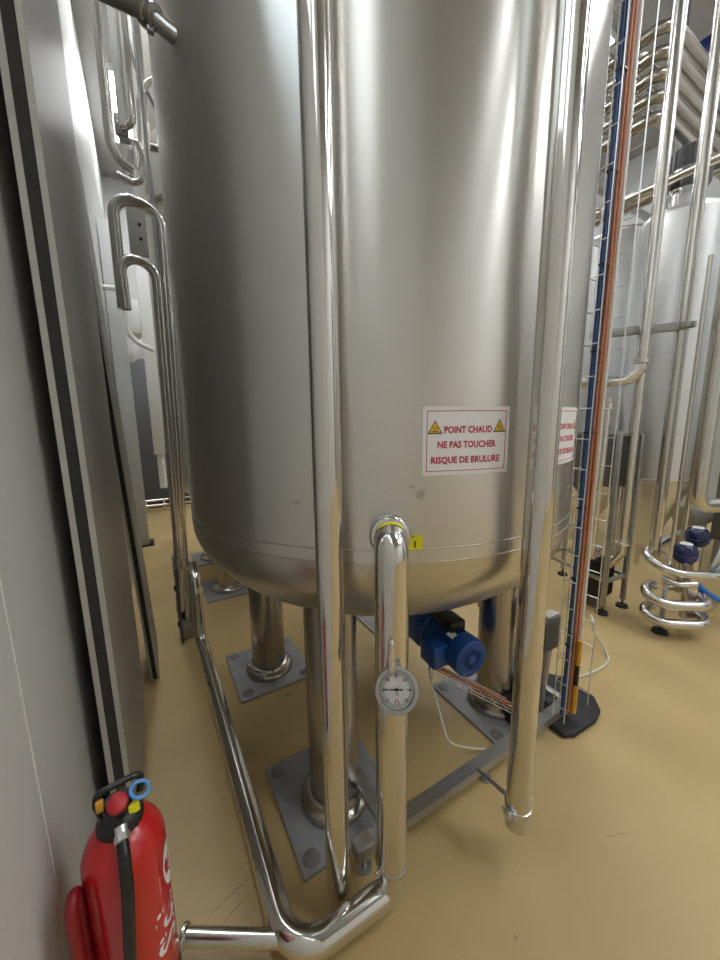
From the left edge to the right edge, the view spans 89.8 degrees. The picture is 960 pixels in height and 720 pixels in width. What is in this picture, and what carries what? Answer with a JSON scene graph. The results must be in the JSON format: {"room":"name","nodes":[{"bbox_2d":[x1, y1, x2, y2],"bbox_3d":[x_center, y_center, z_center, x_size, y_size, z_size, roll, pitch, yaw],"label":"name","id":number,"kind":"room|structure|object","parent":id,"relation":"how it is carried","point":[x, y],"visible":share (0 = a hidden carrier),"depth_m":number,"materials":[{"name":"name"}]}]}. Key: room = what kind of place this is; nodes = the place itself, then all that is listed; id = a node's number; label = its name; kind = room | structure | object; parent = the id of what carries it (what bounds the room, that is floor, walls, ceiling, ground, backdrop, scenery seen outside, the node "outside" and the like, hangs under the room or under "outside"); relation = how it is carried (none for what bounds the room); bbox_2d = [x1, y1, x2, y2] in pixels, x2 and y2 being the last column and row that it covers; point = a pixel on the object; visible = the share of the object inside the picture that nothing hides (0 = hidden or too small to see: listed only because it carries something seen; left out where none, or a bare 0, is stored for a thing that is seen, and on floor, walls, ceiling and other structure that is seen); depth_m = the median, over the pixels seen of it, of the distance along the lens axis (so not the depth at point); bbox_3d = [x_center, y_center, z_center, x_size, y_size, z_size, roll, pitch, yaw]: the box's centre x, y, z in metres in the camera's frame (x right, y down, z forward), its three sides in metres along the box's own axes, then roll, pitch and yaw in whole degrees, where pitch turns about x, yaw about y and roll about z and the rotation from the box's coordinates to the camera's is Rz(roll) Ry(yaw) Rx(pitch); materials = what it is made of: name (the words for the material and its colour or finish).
{"room":"processing plant","nodes":[
{"label":"processing plant","id":0,"kind":"room"},
{"bbox_2d":[0,0,132,959],"bbox_3d":[-1.416,-1.844,1.448,0.100,6.600,14.800,-6,11,-30],"label":"wall","id":1,"kind":"structure","parent":0,"point":[38,572],"depth_m":0.93,"materials":[{"name":"paint"}]},
{"bbox_2d":[0,575,70,959],"bbox_3d":[-0.726,-1.678,0.394,0.002,6.600,0.004,-6,11,-30],"label":"trim","id":2,"kind":"structure","parent":1,"relation":"attached to","point":[0,575],"depth_m":0.77,"materials":[{"name":"white plastic"}]},
{"bbox_2d":[64,885,95,959],"bbox_3d":[-0.602,1.016,0.755,0.069,0.363,0.076,-6,11,-30],"label":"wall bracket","id":3,"kind":"object","parent":1,"relation":"attached to","point":[76,920],"visible":1,"depth_m":0.73,"materials":[{"name":"red plastic"}]},
{"bbox_2d":[80,771,181,959],"bbox_3d":[-0.535,0.986,0.840,0.171,0.625,0.183,2,10,14],"label":"fire extinguisher","id":4,"kind":"object","parent":3,"relation":"hanging from","point":[125,872],"visible":1,"depth_m":0.78,"materials":[{"name":"red metal"}]},
{"bbox_2d":[102,284,153,351],"bbox_3d":[-2.842,-1.980,4.455,0.481,0.738,0.060,-6,11,-30],"label":"tube","id":5,"kind":"object","parent":1,"relation":"attached to","point":[131,336],"visible":0.67,"depth_m":4.44,"materials":[{"name":"white plastic"}]},
{"bbox_2d":[101,175,143,358],"bbox_3d":[-1.351,-3.265,10.027,9.070,6.600,0.100,-6,11,-30],"label":"wall","id":6,"kind":"structure","parent":0,"point":[111,187],"depth_m":7.50,"materials":[{"name":"paint"}]},
{"bbox_2d":[128,299,141,338],"bbox_3d":[-3.205,-2.322,5.242,0.330,0.450,0.400,-6,11,-30],"label":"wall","id":7,"kind":"structure","parent":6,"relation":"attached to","point":[134,316],"depth_m":5.05,"materials":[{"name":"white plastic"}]},
{"bbox_2d":[595,162,719,226],"bbox_3d":[1.760,-3.415,6.221,0.100,0.118,9.500,-6,11,-30],"label":"pipe","id":8,"kind":"object","parent":6,"relation":"attached to","point":[647,199],"visible":0.02,"depth_m":3.97,"materials":[{"name":"silver metal"}]},
{"bbox_2d":[71,0,715,180],"bbox_3d":[2.358,-5.565,3.122,8.970,0.100,14.800,-6,11,-30],"label":"ceiling","id":9,"kind":"structure","parent":0,"point":[701,17],"depth_m":4.80,"materials":[{"name":"paint"}]},
{"bbox_2d":[90,0,133,174],"bbox_3d":[-1.653,-3.672,2.214,0.063,3.137,0.160,6,12,37],"label":"pipe","id":10,"kind":"object","parent":9,"relation":"hanging from","point":[96,13],"visible":1,"depth_m":2.34,"materials":[{"name":"silver metal"}]},
{"bbox_2d":[116,141,146,186],"bbox_3d":[-1.617,-2.248,2.558,0.214,0.295,0.044,-6,11,-30],"label":"pipe","id":11,"kind":"object","parent":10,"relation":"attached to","point":[139,180],"visible":0.85,"depth_m":2.57,"materials":[{"name":"silver metal"}]},
{"bbox_2d":[136,76,151,165],"bbox_3d":[-1.500,-2.622,2.640,0.259,0.651,0.044,-6,11,-30],"label":"pipe","id":12,"kind":"object","parent":11,"relation":"attached to","point":[147,83],"visible":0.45,"depth_m":2.58,"materials":[{"name":"silver metal"}]},
{"bbox_2d":[107,62,118,141],"bbox_3d":[-3.787,-5.787,5.549,0.068,0.100,1.601,-6,11,-30],"label":"ceiling light","id":13,"kind":"object","parent":9,"relation":"attached to","point":[112,87],"depth_m":5.30,"materials":[{"name":"white plastic"}]},
{"bbox_2d":[106,5,127,128],"bbox_3d":[-1.755,-3.930,2.445,0.076,2.700,0.060,-6,11,-30],"label":"pipe","id":14,"kind":"object","parent":9,"relation":"hanging from","point":[111,13],"visible":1,"depth_m":2.58,"materials":[{"name":"white metal"}]},
{"bbox_2d":[116,10,135,132],"bbox_3d":[-1.729,-3.923,2.468,0.168,2.723,0.077,-4,10,-20],"label":"pipe","id":15,"kind":"object","parent":9,"relation":"hanging from","point":[126,64],"visible":0.89,"depth_m":2.62,"materials":[{"name":"silver metal"}]},
{"bbox_2d":[113,112,148,257],"bbox_3d":[-1.722,-2.226,2.740,0.165,0.980,0.150,-6,11,-30],"label":"block","id":16,"kind":"object","parent":15,"relation":"attached to","point":[136,221],"visible":0.7,"depth_m":2.75,"materials":[{"name":"metal"}]},
{"bbox_2d":[118,135,158,152],"bbox_3d":[-1.681,-2.577,2.774,0.293,0.067,0.048,-6,11,-30],"label":"pipe","id":17,"kind":"object","parent":16,"relation":"attached to","point":[124,140],"visible":0.34,"depth_m":2.72,"materials":[{"name":"metal"}]},
{"bbox_2d":[123,13,154,109],"bbox_3d":[-1.585,-3.167,2.577,0.172,0.857,0.025,-7,11,-34],"label":"pipe","id":18,"kind":"object","parent":15,"relation":"attached to","point":[124,15],"visible":0.75,"depth_m":2.56,"materials":[{"name":"metal"}]},
{"bbox_2d":[131,17,153,194],"bbox_3d":[-1.634,-3.746,2.547,0.086,3.101,0.060,-6,11,-30],"label":"pipe","id":19,"kind":"object","parent":9,"relation":"hanging from","point":[138,23],"visible":0.34,"depth_m":2.66,"materials":[{"name":"silver metal"}]},
{"bbox_2d":[610,29,616,44],"bbox_3d":[2.822,-5.821,5.242,0.280,0.100,1.500,-6,11,-30],"label":"ceiling light","id":20,"kind":"object","parent":9,"relation":"attached to","point":[613,33],"visible":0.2,"depth_m":4.65,"materials":[{"name":"white plastic"}]},
{"bbox_2d":[598,0,690,221],"bbox_3d":[3.090,-4.480,4.473,2.960,2.500,0.860,-6,11,-30],"label":"rack","id":21,"kind":"object","parent":9,"relation":"hanging from","point":[643,214],"visible":0.02,"depth_m":4.34,"materials":[{"name":"metal"}]},
{"bbox_2d":[609,54,662,109],"bbox_3d":[2.509,-4.955,7.691,4.251,0.098,7.350,-6,11,-30],"label":"ceiling pipe","id":22,"kind":"object","parent":21,"relation":"attached to","point":[653,88],"visible":0.02,"depth_m":4.01,"materials":[{"name":"silver metal"}]},
{"bbox_2d":[608,17,708,76],"bbox_3d":[3.264,-3.998,4.423,2.902,0.104,1.932,-6,11,-30],"label":"pipe","id":23,"kind":"object","parent":21,"relation":"on","point":[693,48],"visible":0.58,"depth_m":3.09,"materials":[{"name":"silver metal"}]},
{"bbox_2d":[700,34,710,53],"bbox_3d":[3.293,-3.973,3.381,0.300,0.190,0.220,-6,11,-30],"label":"pipe actuator","id":24,"kind":"object","parent":23,"relation":"attached to","point":[705,42],"visible":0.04,"depth_m":3.30,"materials":[{"name":"blue plastic"}]},
{"bbox_2d":[601,110,719,180],"bbox_3d":[3.272,-3.347,4.531,2.902,0.104,1.932,-6,11,-30],"label":"pipe","id":25,"kind":"object","parent":21,"relation":"on","point":[683,135],"visible":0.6,"depth_m":3.18,"materials":[{"name":"silver metal"}]},
{"bbox_2d":[602,88,719,153],"bbox_3d":[3.270,-3.505,4.505,2.902,0.104,1.932,-6,11,-30],"label":"pipe","id":26,"kind":"object","parent":21,"relation":"on","point":[685,113],"visible":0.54,"depth_m":3.19,"materials":[{"name":"silver metal"}]},
{"bbox_2d":[604,66,719,137],"bbox_3d":[3.268,-3.663,4.479,2.902,0.104,1.932,-6,11,-30],"label":"pipe","id":27,"kind":"object","parent":21,"relation":"on","point":[688,93],"visible":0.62,"depth_m":3.15,"materials":[{"name":"silver metal"}]},
{"bbox_2d":[606,43,719,115],"bbox_3d":[3.266,-3.820,4.452,2.902,0.104,1.932,-6,11,-30],"label":"pipe","id":28,"kind":"object","parent":21,"relation":"on","point":[690,71],"visible":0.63,"depth_m":3.11,"materials":[{"name":"silver metal"}]},
{"bbox_2d":[132,490,719,959],"bbox_3d":[2.443,1.044,4.216,8.970,0.100,14.800,-6,11,-30],"label":"floor","id":29,"kind":"structure","parent":0,"point":[618,858],"depth_m":1.62,"materials":[{"name":"beige plastic"}]},
{"bbox_2d":[0,0,144,799],"bbox_3d":[-1.171,-1.814,1.282,0.074,6.590,1.140,-6,11,-30],"label":"door frame","id":30,"kind":"structure","parent":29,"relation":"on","point":[32,59],"depth_m":1.16,"materials":[{"name":"metal"}]},
{"bbox_2d":[77,158,159,680],"bbox_3d":[-1.565,-0.284,2.329,0.172,3.240,0.470,-6,11,-30],"label":"door","id":31,"kind":"structure","parent":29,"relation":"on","point":[127,500],"depth_m":2.25,"materials":[{"name":"metal"}]},
{"bbox_2d":[142,539,154,546],"bbox_3d":[-3.068,0.904,5.151,0.232,0.012,0.320,-6,11,-30],"label":"column base","id":32,"kind":"structure","parent":29,"relation":"on","point":[151,540],"depth_m":5.08,"materials":[{"name":"black plastic"}]},
{"bbox_2d":[96,217,149,544],"bbox_3d":[-3.118,-1.141,4.798,0.177,4.138,0.200,-6,11,-30],"label":"steel column","id":33,"kind":"structure","parent":32,"relation":"on","point":[118,336],"depth_m":4.68,"materials":[{"name":"metal"}]},
{"bbox_2d":[128,258,167,487],"bbox_3d":[-3.040,-1.775,4.986,0.425,3.850,0.150,-6,11,-30],"label":"duct","id":34,"kind":"object","parent":33,"relation":"attached to","point":[142,280],"visible":0.67,"depth_m":5.01,"materials":[{"name":"white plastic"}]},
{"bbox_2d":[157,454,167,487],"bbox_3d":[-2.911,-0.134,5.317,0.100,0.500,0.100,-6,11,-30],"label":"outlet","id":35,"kind":"object","parent":34,"relation":"attached to","point":[160,457],"depth_m":5.28,"materials":[{"name":"white plastic"}]},
{"bbox_2d":[107,17,193,643],"bbox_3d":[-1.470,-1.201,2.469,0.267,5.000,0.404,0,9,6],"label":"pipe","id":36,"kind":"object","parent":29,"relation":"on","point":[160,275],"visible":0.94,"depth_m":2.52,"materials":[{"name":"silver metal"}]},
{"bbox_2d":[130,359,190,508],"bbox_3d":[-3.916,-0.947,7.551,1.400,2.900,0.720,-6,11,-30],"label":"tall cabinet","id":37,"kind":"object","parent":29,"relation":"on","point":[149,464],"visible":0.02,"depth_m":7.01,"materials":[{"name":"grey metal"}]},
{"bbox_2d":[145,496,190,512],"bbox_3d":[-3.573,0.449,7.223,1.400,0.245,0.060,-6,11,-30],"label":"rail","id":38,"kind":"object","parent":29,"relation":"on","point":[164,504],"visible":0.36,"depth_m":7.01,"materials":[{"name":"silver metal"}]},
{"bbox_2d":[128,15,247,603],"bbox_3d":[-1.180,-1.611,4.003,2.030,5.299,2.030,-6,11,-30],"label":"storage tank","id":39,"kind":"object","parent":29,"relation":"on","point":[224,587],"visible":0.06,"depth_m":3.23,"materials":[{"name":"silver metal"}]},
{"bbox_2d":[148,0,612,881],"bbox_3d":[0.082,-1.087,1.968,2.014,4.900,2.014,7,12,41],"label":"storage tank","id":40,"kind":"object","parent":29,"relation":"on","point":[441,107],"visible":0.7,"depth_m":1.11,"materials":[{"name":"silver metal"}]},
{"bbox_2d":[95,0,176,44],"bbox_3d":[-0.795,-1.792,1.141,0.502,0.823,0.105,2,10,16],"label":"pipe","id":41,"kind":"object","parent":40,"relation":"attached to","point":[148,13],"visible":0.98,"depth_m":1.14,"materials":[{"name":"silver metal"}]},
{"bbox_2d":[179,513,411,959],"bbox_3d":[-0.665,0.702,1.912,0.767,1.410,2.195,-6,11,-30],"label":"pipe","id":42,"kind":"object","parent":40,"relation":"attached to","point":[294,938],"visible":1,"depth_m":1.15,"materials":[{"name":"silver metal"}]},
{"bbox_2d":[378,522,403,529],"bbox_3d":[0.093,0.136,1.090,0.078,0.022,0.028,-1,9,0],"label":"tape","id":43,"kind":"object","parent":42,"relation":"attached to","point":[385,523],"visible":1,"depth_m":1.08,"materials":[{"name":"yellow"}]},
{"bbox_2d":[375,639,418,715],"bbox_3d":[0.108,0.565,1.039,0.122,0.201,0.105,1,10,12],"label":"gauge","id":44,"kind":"object","parent":42,"relation":"attached to","point":[396,687],"visible":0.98,"depth_m":1.03,"materials":[{"name":"silver metal"}]},
{"bbox_2d":[296,0,349,907],"bbox_3d":[-0.126,-1.475,0.827,0.082,5.956,0.174,-4,10,-17],"label":"riser pipe","id":45,"kind":"object","parent":40,"relation":"attached to","point":[314,17],"visible":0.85,"depth_m":0.96,"materials":[{"name":"silver metal"}]},
{"bbox_2d":[409,535,422,550],"bbox_3d":[0.177,0.203,1.165,0.050,0.052,0.002,-1,9,-4],"label":"number label","id":46,"kind":"object","parent":40,"relation":"attached to","point":[416,543],"visible":0.83,"depth_m":1.17,"materials":[{"name":"yellow"}]},
{"bbox_2d":[409,602,485,676],"bbox_3d":[0.468,0.763,2.041,0.455,0.460,0.494,2,10,15],"label":"motor","id":47,"kind":"object","parent":40,"relation":"attached to","point":[442,639],"visible":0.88,"depth_m":1.89,"materials":[{"name":"blue paint"}]},
{"bbox_2d":[428,665,486,749],"bbox_3d":[0.523,1.196,1.810,0.391,0.423,0.240,2,10,16],"label":"cable","id":48,"kind":"object","parent":47,"relation":"hanging from","point":[438,708],"visible":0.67,"depth_m":1.81,"materials":[{"name":"white plastic"}]},
{"bbox_2d":[459,644,484,674],"bbox_3d":[0.572,0.916,1.841,0.172,0.172,0.006,-5,10,-24],"label":"fan grille","id":49,"kind":"object","parent":47,"relation":"attached to","point":[476,659],"depth_m":1.84,"materials":[{"name":"blue paint"}]},
{"bbox_2d":[422,406,509,475],"bbox_3d":[0.342,-0.125,1.145,0.304,0.213,0.013,-3,10,-14],"label":"warning sign","id":50,"kind":"object","parent":40,"relation":"attached to","point":[456,440],"visible":1,"depth_m":1.14,"materials":[{"name":"white plastic"}]},
{"bbox_2d":[500,676,512,723],"bbox_3d":[0.890,1.251,2.050,0.158,0.240,0.122,-6,11,-30],"label":"valve","id":51,"kind":"object","parent":40,"relation":"on","point":[508,697],"visible":0.18,"depth_m":2.04,"materials":[{"name":"black plastic"}]},
{"bbox_2d":[434,666,510,712],"bbox_3d":[0.648,1.143,1.957,0.523,0.314,0.124,-1,9,-3],"label":"wire tray","id":52,"kind":"object","parent":51,"relation":"attached to","point":[443,666],"visible":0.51,"depth_m":1.93,"materials":[{"name":"silver metal"}]},
{"bbox_2d":[435,669,510,707],"bbox_3d":[0.692,1.145,1.940,0.606,0.336,0.060,-2,10,-9],"label":"cable","id":53,"kind":"object","parent":52,"relation":"in","point":[435,669],"visible":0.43,"depth_m":1.92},
{"bbox_2d":[438,668,511,704],"bbox_3d":[0.690,1.141,1.962,0.606,0.336,0.060,-2,10,-9],"label":"cable","id":54,"kind":"object","parent":52,"relation":"in","point":[438,668],"visible":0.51,"depth_m":1.95,"materials":[{"name":"brown plastic"}]},
{"bbox_2d":[441,667,511,703],"bbox_3d":[0.689,1.138,1.984,0.606,0.336,0.060,-2,10,-9],"label":"cable","id":55,"kind":"object","parent":52,"relation":"in","point":[441,667],"visible":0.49,"depth_m":1.97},
{"bbox_2d":[476,0,592,835],"bbox_3d":[0.533,-1.567,0.989,0.140,5.845,0.255,-6,11,-30],"label":"pipe","id":56,"kind":"object","parent":40,"relation":"attached to","point":[573,18],"visible":1,"depth_m":1.09,"materials":[{"name":"silver metal"}]},
{"bbox_2d":[558,407,576,463],"bbox_3d":[0.788,-0.171,1.390,0.304,0.213,0.013,-10,13,-43],"label":"warning sign","id":57,"kind":"object","parent":40,"relation":"attached to","point":[569,414],"visible":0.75,"depth_m":1.39,"materials":[{"name":"white plastic"}]},
{"bbox_2d":[351,685,569,876],"bbox_3d":[0.363,1.292,2.089,1.415,0.160,0.965,-6,11,-30],"label":"support frame","id":58,"kind":"object","parent":29,"relation":"on","point":[363,844],"visible":0.41,"depth_m":1.56,"materials":[{"name":"metal"}]},
{"bbox_2d":[552,0,659,723],"bbox_3d":[1.110,-1.445,1.521,0.231,5.475,0.069,-6,11,-30],"label":"cable tray","id":59,"kind":"object","parent":58,"relation":"attached to","point":[621,1],"visible":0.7,"depth_m":1.64,"materials":[{"name":"silver metal"}]},
{"bbox_2d":[583,334,600,518],"bbox_3d":[1.059,-1.446,1.488,0.021,5.460,0.020,-6,11,-30],"label":"air hose","id":60,"kind":"object","parent":59,"relation":"in","point":[600,334],"visible":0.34,"depth_m":1.67,"materials":[{"name":"blue"}]},
{"bbox_2d":[584,382,599,545],"bbox_3d":[1.105,-1.452,1.519,0.019,5.460,0.018,-6,11,-30],"label":"power cable","id":61,"kind":"object","parent":59,"relation":"in","point":[599,382],"visible":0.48,"depth_m":1.75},
{"bbox_2d":[560,0,626,715],"bbox_3d":[1.038,-1.444,1.476,0.021,5.460,0.021,-6,11,-30],"label":"air hose","id":62,"kind":"object","parent":59,"relation":"in","point":[624,3],"visible":0.95,"depth_m":1.60,"materials":[{"name":"blue"}]},
{"bbox_2d":[563,0,630,715],"bbox_3d":[1.052,-1.444,1.476,0.020,5.460,0.020,-6,11,-30],"label":"air hose","id":63,"kind":"object","parent":59,"relation":"in","point":[627,0],"visible":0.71,"depth_m":1.56,"materials":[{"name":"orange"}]},
{"bbox_2d":[566,8,630,709],"bbox_3d":[1.087,-1.450,1.508,0.020,5.460,0.018,-6,11,-30],"label":"power cable","id":64,"kind":"object","parent":59,"relation":"in","point":[630,8],"visible":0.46,"depth_m":1.61,"materials":[{"name":"brown plastic"}]},
{"bbox_2d":[567,0,634,712],"bbox_3d":[1.082,-1.447,1.494,0.019,5.460,0.018,-6,11,-30],"label":"power cable","id":65,"kind":"object","parent":59,"relation":"in","point":[632,1],"visible":0.91,"depth_m":1.61,"materials":[{"name":"plastic"}]},
{"bbox_2d":[570,0,638,705],"bbox_3d":[1.103,-1.449,1.503,0.020,5.460,0.018,-6,11,-30],"label":"power cable","id":66,"kind":"object","parent":59,"relation":"in","point":[636,1],"visible":0.93,"depth_m":1.63,"materials":[{"name":"plastic"}]},
{"bbox_2d":[570,684,578,713],"bbox_3d":[1.142,1.167,1.924,0.027,0.160,0.028,-6,11,-30],"label":"cable sleeve","id":67,"kind":"object","parent":66,"relation":"attached to","point":[574,696],"visible":0.97,"depth_m":1.92,"materials":[{"name":"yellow plastic"}]},
{"bbox_2d":[573,665,579,685],"bbox_3d":[1.141,1.029,1.901,0.021,0.110,0.022,-6,11,-30],"label":"cable sleeve","id":68,"kind":"object","parent":66,"relation":"attached to","point":[577,668],"visible":0.97,"depth_m":1.89,"materials":[{"name":"black plastic"}]},
{"bbox_2d":[575,639,582,665],"bbox_3d":[1.140,0.900,1.881,0.023,0.140,0.024,-6,11,-30],"label":"cable sleeve","id":69,"kind":"object","parent":66,"relation":"attached to","point":[579,642],"visible":1,"depth_m":1.87,"materials":[{"name":"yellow plastic"}]},
{"bbox_2d":[579,0,642,639],"bbox_3d":[1.139,-1.455,1.535,0.015,5.460,0.016,-6,11,-30],"label":"power cable","id":70,"kind":"object","parent":59,"relation":"in","point":[640,3],"visible":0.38,"depth_m":1.62,"materials":[{"name":"white plastic"}]},
{"bbox_2d":[615,64,627,72],"bbox_3d":[1.048,-1.642,1.446,0.044,0.012,0.030,-6,11,-30],"label":"cable tie","id":71,"kind":"object","parent":59,"relation":"attached to","point":[621,65],"visible":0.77,"depth_m":1.44,"materials":[{"name":"black plastic"}]},
{"bbox_2d":[538,672,599,736],"bbox_3d":[1.187,1.327,2.193,0.447,0.035,0.438,-6,11,-30],"label":"pad","id":72,"kind":"object","parent":29,"relation":"on","point":[586,716],"visible":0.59,"depth_m":2.05,"materials":[{"name":"rubber"}]},
{"bbox_2d":[539,609,561,712],"bbox_3d":[1.009,1.046,1.987,0.150,0.662,0.090,-6,11,-30],"label":"junction box","id":73,"kind":"object","parent":72,"relation":"on","point":[552,622],"visible":0.57,"depth_m":1.93,"materials":[{"name":"metal"}]},
{"bbox_2d":[579,614,608,677],"bbox_3d":[1.455,0.997,2.346,0.233,0.622,0.834,8,13,43],"label":"loose cable","id":74,"kind":"object","parent":29,"relation":"on","point":[591,616],"visible":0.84,"depth_m":2.48,"materials":[{"name":"white plastic"}]},
{"bbox_2d":[551,430,644,616],"bbox_3d":[2.161,0.328,3.438,0.424,1.575,0.849,-3,10,-16],"label":"frame","id":75,"kind":"object","parent":29,"relation":"on","point":[621,437],"visible":0.56,"depth_m":3.08,"materials":[{"name":"metal"}]},
{"bbox_2d":[610,366,647,567],"bbox_3d":[2.198,-0.242,2.978,0.076,2.051,0.155,-8,12,-37],"label":"pipe","id":76,"kind":"object","parent":75,"relation":"attached to","point":[619,554],"visible":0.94,"depth_m":2.94,"materials":[{"name":"silver metal"}]},
{"bbox_2d":[614,540,629,546],"bbox_3d":[2.232,0.540,3.075,0.104,0.034,0.104,-6,11,-30],"label":"pipe collar","id":77,"kind":"object","parent":76,"relation":"attached to","point":[617,543],"visible":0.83,"depth_m":3.04,"materials":[{"name":"silver metal"}]},
{"bbox_2d":[581,0,688,387],"bbox_3d":[1.802,-2.918,2.667,0.885,4.360,0.105,6,12,36],"label":"pipe","id":78,"kind":"object","parent":76,"relation":"attached to","point":[680,8],"visible":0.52,"depth_m":2.55,"materials":[{"name":"silver metal"}]},
{"bbox_2d":[632,358,650,363],"bbox_3d":[2.160,-0.909,2.768,0.112,0.034,0.112,-6,11,-30],"label":"pipe collar","id":79,"kind":"object","parent":78,"relation":"attached to","point":[643,360],"visible":0.86,"depth_m":2.73,"materials":[{"name":"silver metal"}]},
{"bbox_2d":[589,321,696,338],"bbox_3d":[2.177,-1.170,2.793,0.668,0.060,0.160,4,10,25],"label":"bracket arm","id":80,"kind":"object","parent":76,"relation":"attached to","point":[682,325],"visible":0.76,"depth_m":2.76,"materials":[{"name":"metal"}]},
{"bbox_2d":[586,543,614,607],"bbox_3d":[2.148,0.864,3.310,0.180,0.560,0.252,-6,11,-30],"label":"motor","id":81,"kind":"object","parent":29,"relation":"on","point":[593,584],"visible":0.33,"depth_m":3.23,"materials":[{"name":"black metal"}]},
{"bbox_2d":[590,398,612,560],"bbox_3d":[1.995,0.033,2.979,0.074,1.370,0.334,8,13,42],"label":"pipe","id":82,"kind":"object","parent":81,"relation":"attached to","point":[595,554],"visible":0.61,"depth_m":2.85,"materials":[{"name":"silver metal"}]},
{"bbox_2d":[605,402,613,407],"bbox_3d":[1.909,-0.572,2.783,0.084,0.050,0.084,-6,11,-30],"label":"pipe collar","id":83,"kind":"object","parent":82,"relation":"attached to","point":[607,404],"visible":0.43,"depth_m":2.75,"materials":[{"name":"silver metal"}]},
{"bbox_2d":[573,223,643,513],"bbox_3d":[3.328,-1.139,4.872,0.876,3.970,0.876,-6,11,-30],"label":"vessel","id":84,"kind":"object","parent":29,"relation":"on","point":[628,231],"visible":0.12,"depth_m":4.42,"materials":[{"name":"silver metal"}]},
{"bbox_2d":[611,197,719,579],"bbox_3d":[3.064,-0.755,3.680,0.686,3.610,0.688,-6,11,-30],"label":"vessel","id":85,"kind":"object","parent":29,"relation":"on","point":[676,219],"visible":0.46,"depth_m":3.39,"materials":[{"name":"silver metal"}]},
{"bbox_2d":[637,544,644,554],"bbox_3d":[3.083,0.744,3.929,0.090,0.130,0.090,-6,11,-30],"label":"outlet","id":86,"kind":"object","parent":85,"relation":"attached to","point":[640,546],"depth_m":3.91,"materials":[{"name":"white"}]},
{"bbox_2d":[669,169,683,206],"bbox_3d":[2.846,-2.602,3.248,0.100,0.320,0.100,-6,11,-30],"label":"vessel nozzle","id":87,"kind":"object","parent":85,"relation":"on","point":[675,188],"visible":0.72,"depth_m":3.23,"materials":[{"name":"metal"}]},
{"bbox_2d":[667,139,713,203],"bbox_3d":[3.037,-2.793,3.343,0.340,0.518,0.340,-6,11,-30],"label":"motor","id":88,"kind":"object","parent":85,"relation":"on","point":[684,157],"visible":0.38,"depth_m":3.26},
{"bbox_2d":[639,530,719,635],"bbox_3d":[2.874,0.830,3.054,1.361,0.692,0.539,-4,10,-20],"label":"manifold","id":89,"kind":"object","parent":29,"relation":"on","point":[693,611],"visible":1,"depth_m":2.80,"materials":[{"name":"silver metal"}]},
{"bbox_2d":[649,0,719,562],"bbox_3d":[2.493,-2.166,2.590,0.198,5.835,0.082,-3,10,-13],"label":"pipe","id":90,"kind":"object","parent":89,"relation":"attached to","point":[712,85],"visible":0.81,"depth_m":2.66,"materials":[{"name":"silver metal"}]},
{"bbox_2d":[673,542,699,592],"bbox_3d":[2.610,0.706,2.917,0.176,0.418,0.176,-6,11,-30],"label":"valve","id":91,"kind":"object","parent":89,"relation":"attached to","point":[686,554],"visible":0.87,"depth_m":2.85,"materials":[{"name":"blue plastic"}]},
{"bbox_2d":[667,254,713,566],"bbox_3d":[2.452,-0.427,2.696,0.028,2.300,0.028,-6,11,-30],"label":"pipe","id":92,"kind":"object","parent":89,"relation":"attached to","point":[710,257],"visible":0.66,"depth_m":2.67,"materials":[{"name":"silver metal"}]},
{"bbox_2d":[683,526,711,570],"bbox_3d":[2.885,0.638,3.111,0.182,0.491,0.182,-6,11,-30],"label":"valve","id":93,"kind":"object","parent":89,"relation":"attached to","point":[699,536],"visible":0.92,"depth_m":3.04,"materials":[{"name":"blue plastic"}]},
{"bbox_2d":[699,583,719,602],"bbox_3d":[2.877,0.903,2.849,0.508,0.251,0.083,-1,9,-3],"label":"air hose","id":94,"kind":"object","parent":89,"relation":"attached to","point":[701,587],"visible":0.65,"depth_m":2.80,"materials":[{"name":"blue"}]},
{"bbox_2d":[707,549,719,571],"bbox_3d":[2.879,0.616,2.854,0.313,0.261,0.054,-4,10,-18],"label":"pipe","id":95,"kind":"object","parent":89,"relation":"attached to","point":[715,565],"visible":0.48,"depth_m":2.83,"materials":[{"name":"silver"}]},
{"bbox_2d":[671,506,713,570],"bbox_3d":[3.658,0.642,4.010,0.301,0.730,0.220,-3,10,-15],"label":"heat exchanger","id":96,"kind":"object","parent":29,"relation":"on","point":[696,518],"visible":0.4,"depth_m":3.90,"materials":[{"name":"metal"}]},
{"bbox_2d":[710,438,719,564],"bbox_3d":[4.611,0.101,3.778,1.180,1.850,1.060,-6,11,-30],"label":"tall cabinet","id":97,"kind":"object","parent":29,"relation":"on","point":[715,527],"visible":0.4,"depth_m":3.97,"materials":[{"name":"metal"}]},
{"bbox_2d":[687,266,719,512],"bbox_3d":[3.409,-2.416,2.496,1.912,5.335,0.137,-3,10,-12],"label":"pipe","id":98,"kind":"object","parent":97,"relation":"attached to","point":[709,410],"visible":1,"depth_m":2.62,"materials":[{"name":"silver metal"}]},
{"bbox_2d":[572,142,719,506],"bbox_3d":[6.303,-2.687,5.940,0.100,6.600,14.800,-6,11,-30],"label":"wall","id":99,"kind":"structure","parent":0,"point":[650,157],"depth_m":6.78,"materials":[{"name":"paint"}]},
{"bbox_2d":[607,50,664,87],"bbox_3d":[2.575,-4.790,7.609,4.251,0.098,7.600,-6,11,-30],"label":"ceiling pipe","id":100,"kind":"object","parent":99,"relation":"attached to","point":[642,53],"visible":0.05,"depth_m":3.60,"materials":[{"name":"silver metal"}]},
{"bbox_2d":[607,76,678,144],"bbox_3d":[2.443,-5.120,7.773,4.251,0.098,7.100,-6,11,-30],"label":"ceiling pipe","id":101,"kind":"object","parent":99,"relation":"attached to","point":[652,109],"visible":0.02,"depth_m":4.46,"materials":[{"name":"silver metal"}]},
{"bbox_2d":[596,152,719,217],"bbox_3d":[1.093,-3.075,5.933,0.068,0.087,9.400,-6,11,-30],"label":"pipe","id":102,"kind":"object","parent":99,"relation":"attached to","point":[690,170],"visible":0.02,"depth_m":3.16,"materials":[{"name":"silver metal"}]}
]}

